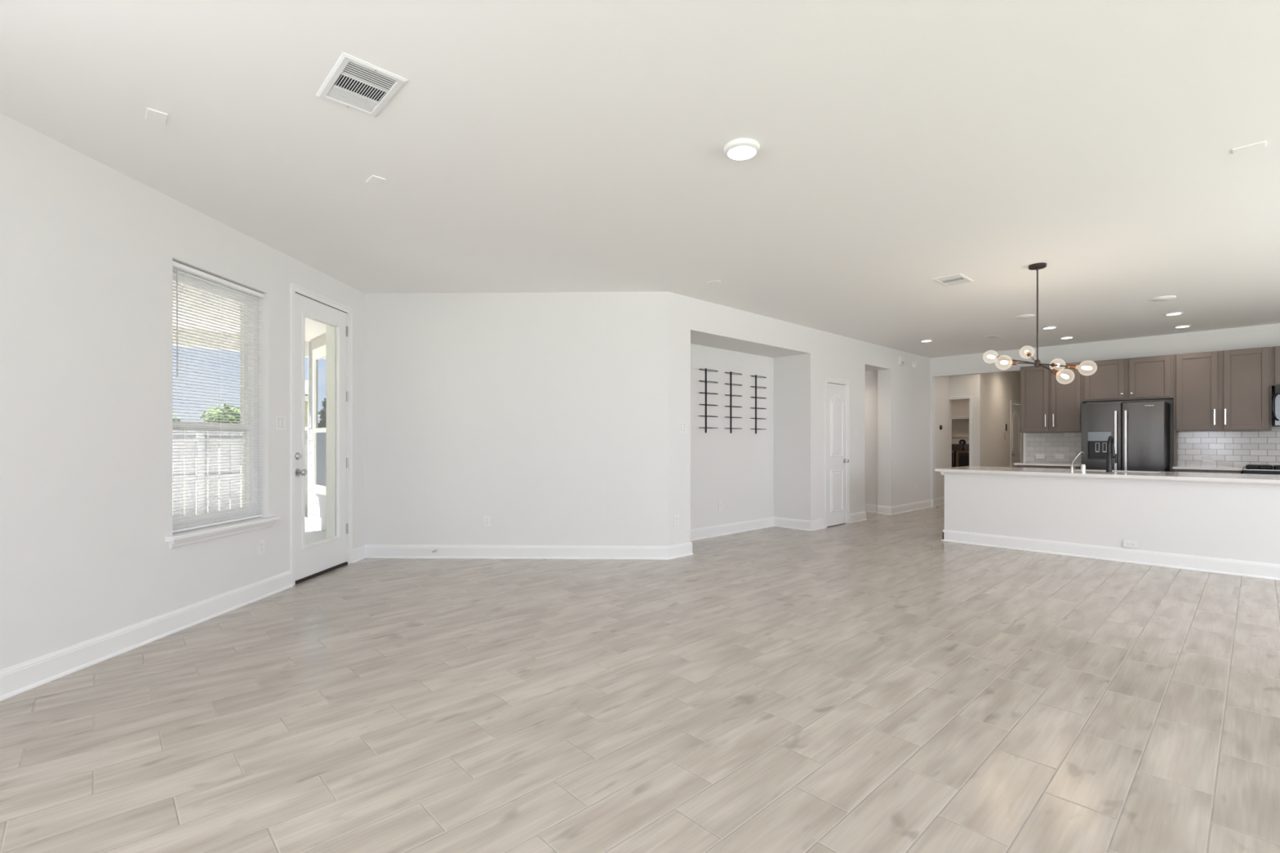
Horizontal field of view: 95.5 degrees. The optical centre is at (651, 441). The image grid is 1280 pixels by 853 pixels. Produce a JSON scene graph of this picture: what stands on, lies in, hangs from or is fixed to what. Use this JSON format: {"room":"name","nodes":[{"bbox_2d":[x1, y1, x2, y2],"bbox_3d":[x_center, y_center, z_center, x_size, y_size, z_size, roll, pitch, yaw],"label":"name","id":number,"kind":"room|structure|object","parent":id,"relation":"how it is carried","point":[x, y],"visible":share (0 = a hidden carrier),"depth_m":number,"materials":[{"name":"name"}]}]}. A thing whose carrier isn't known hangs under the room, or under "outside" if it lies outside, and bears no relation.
{"room":"empty living room","nodes":[
{"label":"empty living room","id":0,"kind":"room"},
{"bbox_2d":[0,112,364,670],"bbox_3d":[-3.170,-0.167,1.659,0.200,2.743,9.150,0,0,1],"label":"wall","id":1,"kind":"structure","parent":0,"point":[88,249],"depth_m":3.22,"materials":[{"name":"white paint"}]},
{"bbox_2d":[0,544,365,701],"bbox_3d":[-3.058,1.137,1.581,0.026,0.136,8.900,0,0,1],"label":"baseboard","id":2,"kind":"structure","parent":1,"relation":"attached to","point":[19,678],"depth_m":3.36,"materials":[{"name":"white wood"}]},
{"bbox_2d":[164,266,280,548],"bbox_3d":[-3.087,-0.245,4.124,0.258,1.836,1.007,0,0,1],"label":"window","id":3,"kind":"structure","parent":1,"relation":"in","point":[183,538],"depth_m":4.41,"materials":[{"name":"white plastic"}]},
{"bbox_2d":[172,260,263,533],"bbox_3d":[-3.058,-0.286,4.120,0.048,1.738,0.866,0,0,1],"label":"window blind","id":4,"kind":"object","parent":3,"relation":"attached to","point":[179,266],"visible":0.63,"depth_m":4.06,"materials":[{"name":"white plastic"}]},
{"bbox_2d":[257,538,264,555],"bbox_3d":[-3.004,0.813,4.479,0.009,0.115,0.072,0,0,1],"label":"wall outlet","id":5,"kind":"object","parent":1,"relation":"attached to","point":[260,543],"visible":1,"depth_m":4.47,"materials":[{"name":"white plastic"}]},
{"bbox_2d":[276,415,286,430],"bbox_3d":[-2.998,-0.153,4.715,0.010,0.117,0.117,0,0,1],"label":"light switch","id":6,"kind":"object","parent":1,"relation":"attached to","point":[281,420],"visible":1,"depth_m":4.71,"materials":[{"name":"white plastic"}]},
{"bbox_2d":[289,282,352,586],"bbox_3d":[-2.982,-0.057,5.297,0.019,2.524,0.946,0,0,1],"label":"trim","id":7,"kind":"structure","parent":1,"relation":"attached to","point":[294,288],"depth_m":4.88,"materials":[{"name":"white wood"}]},
{"bbox_2d":[295,292,348,584],"bbox_3d":[-3.058,-0.030,5.295,0.266,2.470,0.845,0,0,1],"label":"door","id":8,"kind":"structure","parent":1,"relation":"in","point":[313,559],"depth_m":5.55,"materials":[{"name":"white wood"}]},
{"bbox_2d":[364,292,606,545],"bbox_3d":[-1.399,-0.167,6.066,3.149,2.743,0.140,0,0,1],"label":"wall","id":9,"kind":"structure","parent":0,"point":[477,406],"depth_m":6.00,"materials":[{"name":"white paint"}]},
{"bbox_2d":[484,515,490,526],"bbox_3d":[-1.694,0.821,5.998,0.072,0.115,0.009,0,0,1],"label":"wall outlet","id":10,"kind":"object","parent":9,"relation":"attached to","point":[486,518],"visible":1,"depth_m":6.00,"materials":[{"name":"white plastic"}]},
{"bbox_2d":[364,544,669,559],"bbox_3d":[-1.395,1.137,5.983,3.160,0.136,0.026,0,0,1],"label":"baseboard","id":11,"kind":"structure","parent":9,"relation":"attached to","point":[371,551],"depth_m":5.98,"materials":[{"name":"white wood"}]},
{"bbox_2d":[0,0,1279,372],"bbox_3d":[3.018,-1.613,5.451,21.700,0.150,10.700,0,0,-44],"label":"ceiling","id":12,"kind":"structure","parent":0,"point":[526,145],"depth_m":2.94,"materials":[{"name":"white paint"}]},
{"bbox_2d":[145,107,168,124],"bbox_3d":[-2.335,-1.534,2.744,0.074,0.008,0.122,0,0,-44],"label":"cover plate blank","id":13,"kind":"object","parent":12,"relation":"attached to","point":[153,115],"visible":1,"depth_m":2.74,"materials":[{"name":"white paint"}]},
{"bbox_2d":[315,52,408,117],"bbox_3d":[-1.261,-1.532,2.524,0.252,0.011,0.392,0,0,-44],"label":"ceiling vent","id":14,"kind":"object","parent":12,"relation":"in","point":[354,83],"visible":1,"depth_m":2.51,"materials":[{"name":"white"}]},
{"bbox_2d":[365,174,385,186],"bbox_3d":[-1.623,-1.534,3.420,0.074,0.008,0.122,0,0,-44],"label":"cover plate blank","id":15,"kind":"object","parent":12,"relation":"attached to","point":[373,180],"visible":1,"depth_m":3.41,"materials":[{"name":"white paint"}]},
{"bbox_2d":[706,280,720,284],"bbox_3d":[0.601,-1.534,5.596,0.074,0.008,0.122,0,0,-44],"label":"cover plate blank","id":16,"kind":"object","parent":12,"relation":"attached to","point":[714,281],"visible":1,"depth_m":5.58,"materials":[{"name":"white paint"}]},
{"bbox_2d":[724,137,759,160],"bbox_3d":[0.473,-1.523,3.039,0.186,0.030,0.186,0,0,-44],"label":"recessed light","id":17,"kind":"object","parent":12,"relation":"in","point":[743,148],"visible":1,"depth_m":3.00,"materials":[{"name":"white plastic"}]},
{"bbox_2d":[931,273,973,286],"bbox_3d":[2.864,-1.532,5.522,0.362,0.011,0.252,0,0,-44],"label":"ceiling vent","id":18,"kind":"object","parent":12,"relation":"in","point":[958,278],"visible":1,"depth_m":5.50,"materials":[{"name":"white"}]},
{"bbox_2d":[985,334,1002,338],"bbox_3d":[5.025,-1.532,8.532,0.300,0.011,0.150,0,0,-44],"label":"ceiling vent","id":19,"kind":"object","parent":12,"relation":"in","point":[995,336],"visible":1,"depth_m":8.49,"materials":[{"name":"white"}]},
{"bbox_2d":[1014,314,1035,319],"bbox_3d":[4.582,-1.529,7.129,0.210,0.018,0.210,0,0,-44],"label":"round cover","id":20,"kind":"object","parent":12,"relation":"attached to","point":[1025,316],"visible":1,"depth_m":7.09,"materials":[{"name":"white paint"}]},
{"bbox_2d":[982,262,1097,384],"bbox_3d":[3.405,-1.004,5.209,0.734,1.068,1.004,0,0,20],"label":"chandelier","id":21,"kind":"object","parent":12,"relation":"hanging from","point":[1037,266],"visible":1,"depth_m":5.04,"materials":[{"name":"brown metal"}]},
{"bbox_2d":[996,355,1006,360],"bbox_3d":[3.226,-0.766,5.351,0.040,0.055,0.077,0,0,-25],"label":"socket","id":22,"kind":"object","parent":21,"relation":"attached to","point":[1001,358],"depth_m":5.34,"materials":[{"name":"metal"}]},
{"bbox_2d":[1008,360,1017,364],"bbox_3d":[3.075,-0.670,4.943,0.074,0.041,0.040,0,0,-22],"label":"socket","id":23,"kind":"object","parent":21,"relation":"attached to","point":[1014,362],"depth_m":4.93,"materials":[{"name":"orange metal"}]},
{"bbox_2d":[1025,351,1031,356],"bbox_3d":[3.572,-0.830,5.503,0.040,0.057,0.077,0,0,25],"label":"socket","id":24,"kind":"object","parent":21,"relation":"attached to","point":[1028,353],"depth_m":5.48,"materials":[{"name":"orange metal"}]},
{"bbox_2d":[1050,368,1061,375],"bbox_3d":[3.375,-0.579,4.851,0.040,0.063,0.077,0,0,-4],"label":"socket","id":25,"kind":"object","parent":21,"relation":"attached to","point":[1054,371],"depth_m":4.83,"materials":[{"name":"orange metal"}]},
{"bbox_2d":[1066,364,1077,369],"bbox_3d":[3.504,-0.623,4.842,0.040,0.052,0.076,0,0,-33],"label":"socket","id":26,"kind":"object","parent":21,"relation":"attached to","point":[1069,366],"depth_m":4.83,"materials":[{"name":"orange metal"}]},
{"bbox_2d":[1041,326,1057,328],"bbox_3d":[5.362,-1.533,7.831,0.170,0.010,0.170,0,0,-44],"label":"recessed light","id":27,"kind":"object","parent":12,"relation":"in","point":[1046,327],"visible":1,"depth_m":7.80,"materials":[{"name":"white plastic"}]},
{"bbox_2d":[1150,295,1176,301],"bbox_3d":[5.483,-1.529,6.229,0.210,0.018,0.210,0,0,-44],"label":"round cover","id":28,"kind":"object","parent":12,"relation":"attached to","point":[1167,297],"visible":1,"depth_m":6.19,"materials":[{"name":"white paint"}]},
{"bbox_2d":[1164,311,1182,315],"bbox_3d":[6.269,-1.533,6.976,0.170,0.010,0.170,0,0,-44],"label":"recessed light","id":29,"kind":"object","parent":12,"relation":"in","point":[1175,313],"visible":1,"depth_m":6.95,"materials":[{"name":"white plastic"}]},
{"bbox_2d":[1173,324,1191,328],"bbox_3d":[7.078,-1.533,7.746,0.170,0.010,0.170,0,0,-44],"label":"recessed light","id":30,"kind":"object","parent":12,"relation":"in","point":[1182,326],"visible":1,"depth_m":7.73,"materials":[{"name":"white plastic"}]},
{"bbox_2d":[1232,140,1266,154],"bbox_3d":[3.120,-1.534,3.034,0.074,0.008,0.122,0,0,-44],"label":"cover plate blank","id":31,"kind":"object","parent":12,"relation":"attached to","point":[1263,144],"visible":1,"depth_m":3.02,"materials":[{"name":"white paint"}]},
{"bbox_2d":[0,504,1279,852],"bbox_3d":[3.264,1.232,5.354,21.080,0.055,10.020,0,0,-44],"label":"floor","id":32,"kind":"structure","parent":0,"point":[879,683],"depth_m":2.60,"materials":[{"name":"tile"}]},
{"bbox_2d":[951,444,964,467],"bbox_3d":[6.742,0.630,13.385,0.666,1.150,0.660,0,0,-44],"label":"desk","id":33,"kind":"object","parent":32,"relation":"on","point":[955,447],"visible":0.11,"depth_m":13.31,"materials":[{"name":"brown"}]},
{"bbox_2d":[955,444,968,466],"bbox_3d":[7.218,0.630,12.889,0.666,1.150,0.655,0,0,-44],"label":"chair","id":34,"kind":"object","parent":32,"relation":"on","point":[962,456],"visible":0.16,"depth_m":12.81,"materials":[{"name":"brown"}]},
{"bbox_2d":[1016,465,1080,469],"bbox_3d":[6.256,0.787,9.095,0.630,0.835,0.825,0,0,-44],"label":"base cabinet","id":35,"kind":"object","parent":32,"relation":"on","point":[1017,466],"visible":0.04,"depth_m":8.91,"materials":[{"name":"brown"}]},
{"bbox_2d":[1013,462,1081,466],"bbox_3d":[6.250,0.354,9.092,0.624,0.030,0.860,0,0,-44],"label":"countertop","id":36,"kind":"structure","parent":35,"relation":"on","point":[1074,464],"depth_m":8.94,"materials":[{"name":"white stone"}]},
{"bbox_2d":[940,471,1279,580],"bbox_3d":[5.328,0.783,5.884,1.005,0.844,4.230,0,0,-44],"label":"kitchen island","id":37,"kind":"object","parent":32,"relation":"on","point":[1221,527],"visible":0.85,"depth_m":5.82,"materials":[{"name":"white paint"}]},
{"bbox_2d":[934,466,1279,483],"bbox_3d":[5.376,0.346,5.913,1.175,0.030,4.345,0,0,-44],"label":"island countertop","id":38,"kind":"structure","parent":37,"relation":"on","point":[1240,477],"depth_m":5.97,"materials":[{"name":"white stone"}]},
{"bbox_2d":[1070,451,1084,471],"bbox_3d":[4.729,0.221,6.450,0.140,0.220,0.045,0,0,24],"label":"water tap","id":39,"kind":"object","parent":38,"relation":"on","point":[1071,467],"visible":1,"depth_m":6.46,"materials":[{"name":"silver metal"}]},
{"bbox_2d":[1080,463,1085,471],"bbox_3d":[4.754,0.288,6.400,0.052,0.085,0.052,0,0,-44],"label":"air gap cap","id":40,"kind":"object","parent":38,"relation":"on","point":[1082,466],"visible":0.98,"depth_m":6.38,"materials":[{"name":"silver metal"}]},
{"bbox_2d":[1105,435,1116,472],"bbox_3d":[4.999,0.133,6.304,0.201,0.396,0.098,0,0,-44],"label":"kitchen faucet","id":41,"kind":"object","parent":38,"relation":"on","point":[1110,454],"visible":1,"depth_m":6.26,"materials":[{"name":"black"}]},
{"bbox_2d":[1123,539,1137,548],"bbox_3d":[4.762,1.018,5.778,0.009,0.072,0.115,0,0,-44],"label":"wall outlet","id":42,"kind":"object","parent":37,"relation":"attached to","point":[1129,544],"visible":1,"depth_m":5.77,"materials":[{"name":"white plastic"}]},
{"bbox_2d":[1081,400,1169,471],"bbox_3d":[6.804,0.317,8.349,0.802,1.737,0.910,0,0,-44],"label":"refrigerator","id":43,"kind":"object","parent":32,"relation":"on","point":[1140,431],"visible":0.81,"depth_m":8.05,"materials":[{"name":"grey metal"}]},
{"bbox_2d":[1173,469,1242,473],"bbox_3d":[7.478,0.787,7.819,0.630,0.835,0.648,0,0,-44],"label":"base cabinet","id":44,"kind":"object","parent":32,"relation":"on","point":[1174,470],"visible":0.03,"depth_m":7.63,"materials":[{"name":"brown"}]},
{"bbox_2d":[1172,465,1244,471],"bbox_3d":[7.478,0.354,7.810,0.624,0.030,0.665,0,0,-44],"label":"countertop","id":45,"kind":"structure","parent":44,"relation":"on","point":[1177,467],"depth_m":7.67,"materials":[{"name":"white stone"}]},
{"bbox_2d":[1173,431,1177,466],"bbox_3d":[7.365,0.096,8.166,0.294,0.479,0.016,0,0,-44],"label":"panel","id":46,"kind":"object","parent":45,"relation":"on","point":[1175,432],"visible":1,"depth_m":8.07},
{"bbox_2d":[1243,464,1279,475],"bbox_3d":[7.949,0.754,7.265,0.694,0.902,0.768,0,0,-44],"label":"gas range","id":47,"kind":"object","parent":32,"relation":"on","point":[1250,468],"visible":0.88,"depth_m":7.24,"materials":[{"name":"black"}]},
{"bbox_2d":[1243,470,1279,475],"bbox_3d":[7.949,0.784,7.265,0.694,0.842,0.760,0,0,-44],"label":"oven","id":48,"kind":"object","parent":47,"relation":"in","point":[1250,472],"depth_m":7.23,"materials":[{"name":"silver metal"}]},
{"bbox_2d":[1245,467,1279,470],"bbox_3d":[7.927,0.342,7.244,0.530,0.006,0.720,0,0,-44],"label":"cooktop","id":49,"kind":"object","parent":47,"relation":"in","point":[1246,468],"depth_m":7.22,"materials":[{"name":"black metal"}]},
{"bbox_2d":[606,291,690,546],"bbox_3d":[-0.072,-0.167,6.138,0.785,2.743,0.594,0,0,-44],"label":"wall pier","id":50,"kind":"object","parent":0,"point":[648,333],"visible":0.77,"depth_m":5.97,"materials":[{"name":"white paint"}]},
{"bbox_2d":[674,514,679,525],"bbox_3d":[0.262,0.817,6.040,0.072,0.115,0.009,0,0,-44],"label":"wall outlet","id":51,"kind":"object","parent":50,"relation":"attached to","point":[676,517],"visible":1,"depth_m":6.04,"materials":[{"name":"white plastic"}]},
{"bbox_2d":[669,542,693,559],"bbox_3d":[0.309,1.137,6.073,0.354,0.136,0.026,0,0,-44],"label":"baseboard","id":52,"kind":"object","parent":50,"relation":"attached to","point":[684,549],"visible":1,"depth_m":6.07,"materials":[{"name":"white"}]},
{"bbox_2d":[679,422,687,432],"bbox_3d":[0.337,-0.150,6.111,0.117,0.117,0.010,0,0,-44],"label":"light switch","id":53,"kind":"object","parent":50,"relation":"attached to","point":[682,425],"visible":1,"depth_m":6.11,"materials":[{"name":"white plastic"}]},
{"bbox_2d":[690,343,773,529],"bbox_3d":[0.586,-0.167,7.276,3.310,2.743,0.140,0,0,-44],"label":"wall niche","id":54,"kind":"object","parent":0,"point":[735,469],"visible":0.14,"depth_m":7.61,"materials":[{"name":"white paint"}]},
{"bbox_2d":[698,368,718,432],"bbox_3d":[0.714,-0.512,7.229,0.352,0.805,0.108,0,0,-44],"label":"wine rack","id":55,"kind":"object","parent":54,"relation":"attached to","point":[705,369],"visible":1,"depth_m":7.25,"materials":[{"name":"black metal"}]},
{"bbox_2d":[718,502,722,511],"bbox_3d":[0.884,0.829,7.458,0.072,0.115,0.009,0,0,-44],"label":"wall outlet","id":56,"kind":"object","parent":54,"relation":"attached to","point":[720,504],"visible":1,"depth_m":7.46,"materials":[{"name":"white plastic"}]},
{"bbox_2d":[690,516,773,541],"bbox_3d":[0.883,1.137,7.446,2.405,0.136,0.026,0,0,-44],"label":"baseboard","id":57,"kind":"structure","parent":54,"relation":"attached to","point":[696,534],"depth_m":7.59,"materials":[{"name":"white"}]},
{"bbox_2d":[724,371,742,433],"bbox_3d":[1.073,-0.512,7.573,0.352,0.805,0.108,0,0,-44],"label":"wine rack","id":58,"kind":"object","parent":54,"relation":"attached to","point":[730,372],"visible":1,"depth_m":7.60,"materials":[{"name":"black metal"}]},
{"bbox_2d":[750,374,766,433],"bbox_3d":[1.468,-0.512,7.952,0.352,0.805,0.108,0,0,-44],"label":"wine rack","id":59,"kind":"object","parent":54,"relation":"attached to","point":[755,375],"visible":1,"depth_m":7.98,"materials":[{"name":"black metal"}]},
{"bbox_2d":[690,297,810,357],"bbox_3d":[1.080,-1.365,7.241,2.405,0.345,0.594,0,0,-44],"label":"wall niche header","id":60,"kind":"structure","parent":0,"point":[713,325],"depth_m":6.98,"materials":[{"name":"white paint"}]},
{"bbox_2d":[773,328,951,520],"bbox_3d":[3.848,-0.167,9.891,5.260,2.743,0.594,0,0,-44],"label":"wall","id":61,"kind":"structure","parent":0,"point":[798,380],"depth_m":8.74,"materials":[{"name":"white paint"}]},
{"bbox_2d":[773,516,811,531],"bbox_3d":[1.943,1.137,8.059,0.026,0.136,0.606,0,0,-44],"label":"baseboard","id":62,"kind":"structure","parent":61,"relation":"attached to","point":[805,525],"depth_m":8.05,"materials":[{"name":"white"}]},
{"bbox_2d":[824,377,849,528],"bbox_3d":[2.669,0.155,8.339,0.688,2.099,0.017,0,0,-44],"label":"trim","id":63,"kind":"structure","parent":61,"relation":"attached to","point":[826,380],"depth_m":8.54,"materials":[{"name":"white"}]},
{"bbox_2d":[826,382,848,526],"bbox_3d":[2.671,0.184,8.337,0.560,2.018,0.102,0,0,-44],"label":"door","id":64,"kind":"structure","parent":61,"relation":"in","point":[837,460],"depth_m":8.33,"materials":[{"name":"white wood"}]},
{"bbox_2d":[810,511,866,531],"bbox_3d":[2.728,1.137,8.389,1.589,0.136,0.026,0,0,-44],"label":"baseboard","id":65,"kind":"structure","parent":61,"relation":"attached to","point":[818,524],"depth_m":8.59,"materials":[{"name":"white"}]},
{"bbox_2d":[898,355,904,365],"bbox_3d":[4.221,-1.365,9.805,0.150,0.140,0.046,0,0,-44],"label":"door chime","id":66,"kind":"object","parent":61,"relation":"attached to","point":[901,359],"visible":1,"depth_m":9.76,"materials":[{"name":"white plastic"}]},
{"bbox_2d":[890,499,930,515],"bbox_3d":[4.550,1.137,10.134,1.663,0.136,0.026,0,0,-44],"label":"baseboard","id":67,"kind":"structure","parent":61,"relation":"attached to","point":[896,509],"depth_m":10.08,"materials":[{"name":"white"}]},
{"bbox_2d":[912,360,917,368],"bbox_3d":[4.631,-1.355,10.201,0.140,0.139,0.042,0,0,-44],"label":"smoke detector","id":68,"kind":"object","parent":61,"relation":"attached to","point":[914,362],"visible":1,"depth_m":10.17,"materials":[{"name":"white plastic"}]},
{"bbox_2d":[935,497,944,506],"bbox_3d":[5.546,1.137,11.107,0.884,0.136,0.026,0,0,-44],"label":"baseboard","id":69,"kind":"structure","parent":61,"relation":"attached to","point":[940,501],"depth_m":11.05,"materials":[{"name":"white"}]},
{"bbox_2d":[865,368,882,506],"bbox_3d":[2.756,-0.167,10.272,1.360,2.743,2.374,0,0,-44],"label":"wall","id":70,"kind":"structure","parent":0,"point":[873,378],"depth_m":9.88,"materials":[{"name":"white paint"}]},
{"bbox_2d":[865,503,877,512],"bbox_3d":[3.092,1.137,10.582,0.026,0.136,2.190,0,0,-44],"label":"baseboard","id":71,"kind":"structure","parent":70,"relation":"attached to","point":[868,508],"depth_m":9.90,"materials":[{"name":"white"}]},
{"bbox_2d":[877,505,892,515],"bbox_3d":[3.867,1.137,9.643,0.026,0.136,0.238,0,0,-44],"label":"baseboard","id":72,"kind":"structure","parent":70,"relation":"attached to","point":[881,509],"depth_m":9.64,"materials":[{"name":"white"}]},
{"bbox_2d":[951,399,968,448],"bbox_3d":[6.393,-0.167,12.749,2.370,2.743,2.026,0,0,-44],"label":"wall","id":73,"kind":"structure","parent":0,"point":[960,407],"depth_m":13.48,"materials":[{"name":"white paint"}]},
{"bbox_2d":[951,434,968,437],"bbox_3d":[7.212,-0.138,13.412,0.030,0.065,1.800,0,0,-44],"label":"cleat","id":74,"kind":"object","parent":73,"relation":"attached to","point":[953,435],"visible":0.29,"depth_m":13.46,"materials":[{"name":"beige"}]},
{"bbox_2d":[951,416,968,419],"bbox_3d":[7.070,-0.537,13.311,0.365,0.055,1.890,0,0,-44],"label":"wire shelf","id":75,"kind":"object","parent":73,"relation":"attached to","point":[959,417],"visible":0.32,"depth_m":13.19,"materials":[{"name":"white metal"}]},
{"bbox_2d":[968,398,969,466],"bbox_3d":[6.150,0.190,11.203,0.120,2.030,0.008,0,0,-44],"label":"trim","id":76,"kind":"structure","parent":73,"relation":"attached to","point":[969,398],"depth_m":11.16,"materials":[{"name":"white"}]},
{"bbox_2d":[949,373,982,466],"bbox_3d":[5.536,-0.167,11.845,0.120,2.743,2.146,0,0,-44],"label":"wall","id":77,"kind":"structure","parent":0,"point":[963,385],"depth_m":11.10,"materials":[{"name":"white paint"}]},
{"bbox_2d":[949,395,972,466],"bbox_3d":[5.977,0.165,11.285,0.017,2.080,0.465,0,0,-44],"label":"trim","id":78,"kind":"structure","parent":77,"relation":"attached to","point":[964,397],"depth_m":11.13,"materials":[{"name":"white"}]},
{"bbox_2d":[982,371,1021,466],"bbox_3d":[7.851,-0.167,12.659,4.350,2.743,0.120,0,0,-44],"label":"wall","id":79,"kind":"structure","parent":0,"point":[998,388],"depth_m":11.75,"materials":[{"name":"white paint"}]},
{"bbox_2d":[1011,404,1020,467],"bbox_3d":[7.955,0.192,12.681,0.752,2.003,0.102,0,0,-44],"label":"door","id":80,"kind":"structure","parent":79,"relation":"in","point":[1015,409],"depth_m":12.69,"materials":[{"name":"white"}]},
{"bbox_2d":[1010,400,1022,466],"bbox_3d":[7.963,0.161,12.671,0.886,2.088,0.017,0,0,-44],"label":"trim","id":81,"kind":"structure","parent":79,"relation":"attached to","point":[1011,401],"depth_m":12.54,"materials":[{"name":"white"}]},
{"bbox_2d":[930,323,1279,499],"bbox_3d":[7.808,-0.167,8.020,0.120,2.743,7.586,0,0,-44],"label":"wall","id":82,"kind":"structure","parent":0,"point":[1261,335],"depth_m":8.80,"materials":[{"name":"white paint"}]},
{"bbox_2d":[1020,361,1086,432],"bbox_3d":[6.340,-0.676,9.196,0.371,1.063,0.815,0,0,-44],"label":"upper cabinet","id":83,"kind":"object","parent":82,"relation":"attached to","point":[1047,405],"visible":0.92,"depth_m":9.11,"materials":[{"name":"brown wood"}]},
{"bbox_2d":[1026,432,1081,463],"bbox_3d":[6.476,0.098,9.316,0.011,0.483,0.820,0,0,-44],"label":"backsplash","id":84,"kind":"structure","parent":82,"relation":"attached to","point":[1049,444],"depth_m":9.33,"materials":[{"name":"tile"}]},
{"bbox_2d":[1035,453,1044,458],"bbox_3d":[6.325,0.235,9.458,0.009,0.072,0.115,0,0,-44],"label":"wall outlet","id":85,"kind":"object","parent":84,"relation":"attached to","point":[1037,455],"visible":1,"depth_m":9.46,"materials":[{"name":"white plastic"}]},
{"bbox_2d":[1055,453,1063,458],"bbox_3d":[6.508,0.235,9.266,0.009,0.072,0.115,0,0,-44],"label":"wall outlet","id":86,"kind":"object","parent":84,"relation":"attached to","point":[1057,455],"visible":1,"depth_m":9.27,"materials":[{"name":"white plastic"}]},
{"bbox_2d":[1082,354,1173,402],"bbox_3d":[6.982,-0.907,8.529,0.366,0.601,1.033,0,0,-44],"label":"upper cabinet","id":87,"kind":"object","parent":82,"relation":"attached to","point":[1144,378],"visible":0.99,"depth_m":8.42,"materials":[{"name":"brown wood"}]},
{"bbox_2d":[1173,346,1271,431],"bbox_3d":[7.660,-0.676,7.817,0.371,1.063,0.929,0,0,-44],"label":"upper cabinet","id":88,"kind":"object","parent":82,"relation":"attached to","point":[1224,390],"visible":0.99,"depth_m":7.71,"materials":[{"name":"brown wood"}]},
{"bbox_2d":[1177,430,1279,467],"bbox_3d":[8.339,0.098,7.370,0.011,0.483,2.512,0,0,-44],"label":"backsplash","id":89,"kind":"structure","parent":82,"relation":"attached to","point":[1228,448],"depth_m":7.88,"materials":[{"name":"tile"}]},
{"bbox_2d":[1202,456,1213,462],"bbox_3d":[7.691,0.243,8.031,0.009,0.072,0.115,0,0,-44],"label":"wall outlet","id":90,"kind":"object","parent":89,"relation":"attached to","point":[1205,459],"visible":1,"depth_m":8.03,"materials":[{"name":"white plastic"}]},
{"bbox_2d":[1271,346,1279,387],"bbox_3d":[8.272,-0.959,7.205,0.335,0.498,0.797,0,0,-44],"label":"upper cabinet","id":91,"kind":"object","parent":82,"relation":"attached to","point":[1275,349],"visible":0.96,"depth_m":7.36,"materials":[{"name":"wood"}]},
{"bbox_2d":[1271,385,1279,426],"bbox_3d":[8.209,-0.451,7.158,0.469,0.512,0.783,0,0,-44],"label":"microwave","id":92,"kind":"object","parent":91,"relation":"attached to","point":[1276,400],"visible":1,"depth_m":7.29,"materials":[{"name":"black"}]},
{"label":"outside","id":93,"kind":"structure","parent":0,"visible":0},
{"bbox_2d":[172,457,241,515],"bbox_3d":[-17.290,1.580,18.057,80.000,0.150,90.000,0,0,-44],"label":"ground","id":94,"kind":"structure","parent":93,"point":[196,458],"depth_m":18.65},
{"bbox_2d":[199,403,241,432],"bbox_3d":[-11.537,0.223,15.881,1.188,2.569,1.142,0,0,5],"label":"tree","id":95,"kind":"object","parent":94,"relation":"on","point":[224,407],"visible":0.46,"depth_m":15.71,"materials":[{"name":"green plant"}]},
{"bbox_2d":[207,431,241,466],"bbox_3d":[-25.518,0.190,42.701,10.800,2.630,10.020,0,0,-44],"label":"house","id":96,"kind":"structure","parent":94,"relation":"on","point":[207,431],"depth_m":38.62,"materials":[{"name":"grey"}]},
{"bbox_2d":[172,430,307,517],"bbox_3d":[-7.149,0.649,9.635,15.000,1.712,0.110,0,0,-44],"label":"fence","id":97,"kind":"object","parent":94,"relation":"on","point":[233,450],"visible":0.06,"depth_m":9.56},
{"bbox_2d":[305,380,307,430],"bbox_3d":[-10.896,-0.460,25.550,9.400,3.930,7.020,0,0,-44],"label":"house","id":98,"kind":"structure","parent":94,"relation":"on","point":[306,381],"depth_m":21.28,"materials":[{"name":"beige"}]},
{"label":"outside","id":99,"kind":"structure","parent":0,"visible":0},
{"bbox_2d":[172,280,326,342],"bbox_3d":[-4.859,-1.526,2.443,10.760,0.018,10.250,0,0,-44],"label":"ceiling","id":100,"kind":"structure","parent":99,"point":[313,329],"depth_m":7.08,"materials":[{"name":"white paint"}]},
{"bbox_2d":[172,327,307,357],"bbox_3d":[-8.691,-1.406,5.592,9.580,0.222,0.160,0,0,-44],"label":"beam","id":101,"kind":"structure","parent":100,"relation":"attached to","point":[180,329],"depth_m":7.98,"materials":[{"name":"white paint"}]},
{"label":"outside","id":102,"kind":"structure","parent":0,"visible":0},
{"bbox_2d":[305,517,326,544],"bbox_3d":[-5.376,1.338,2.260,9.760,0.134,12.700,0,0,-44],"label":"floor","id":103,"kind":"structure","parent":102,"point":[313,534],"depth_m":7.98,"materials":[{"name":"concrete"}]},
{"bbox_2d":[309,342,326,531],"bbox_3d":[-4.052,-0.123,7.781,0.212,2.788,3.045,0,0,-44],"label":"wall","id":104,"kind":"structure","parent":103,"relation":"on","point":[317,508],"depth_m":8.69,"materials":[{"name":"paint"}]},
{"bbox_2d":[307,341,311,525],"bbox_3d":[-5.117,-0.123,8.886,0.222,2.788,0.026,0,0,-44],"label":"trim","id":105,"kind":"structure","parent":104,"relation":"attached to","point":[308,342],"depth_m":8.81,"materials":[{"name":"white"}]},
{"bbox_2d":[310,332,326,351],"bbox_3d":[-4.572,-1.434,8.152,0.030,0.166,1.440,0,0,-44],"label":"trim","id":106,"kind":"structure","parent":104,"relation":"attached to","point":[320,340],"depth_m":8.37,"materials":[{"name":"grey"}]},
{"bbox_2d":[312,344,326,495],"bbox_3d":[-4.591,-0.300,8.182,0.044,2.099,1.120,0,0,-44],"label":"window","id":107,"kind":"structure","parent":104,"relation":"in","point":[319,354],"depth_m":8.36,"materials":[{"name":"white"}]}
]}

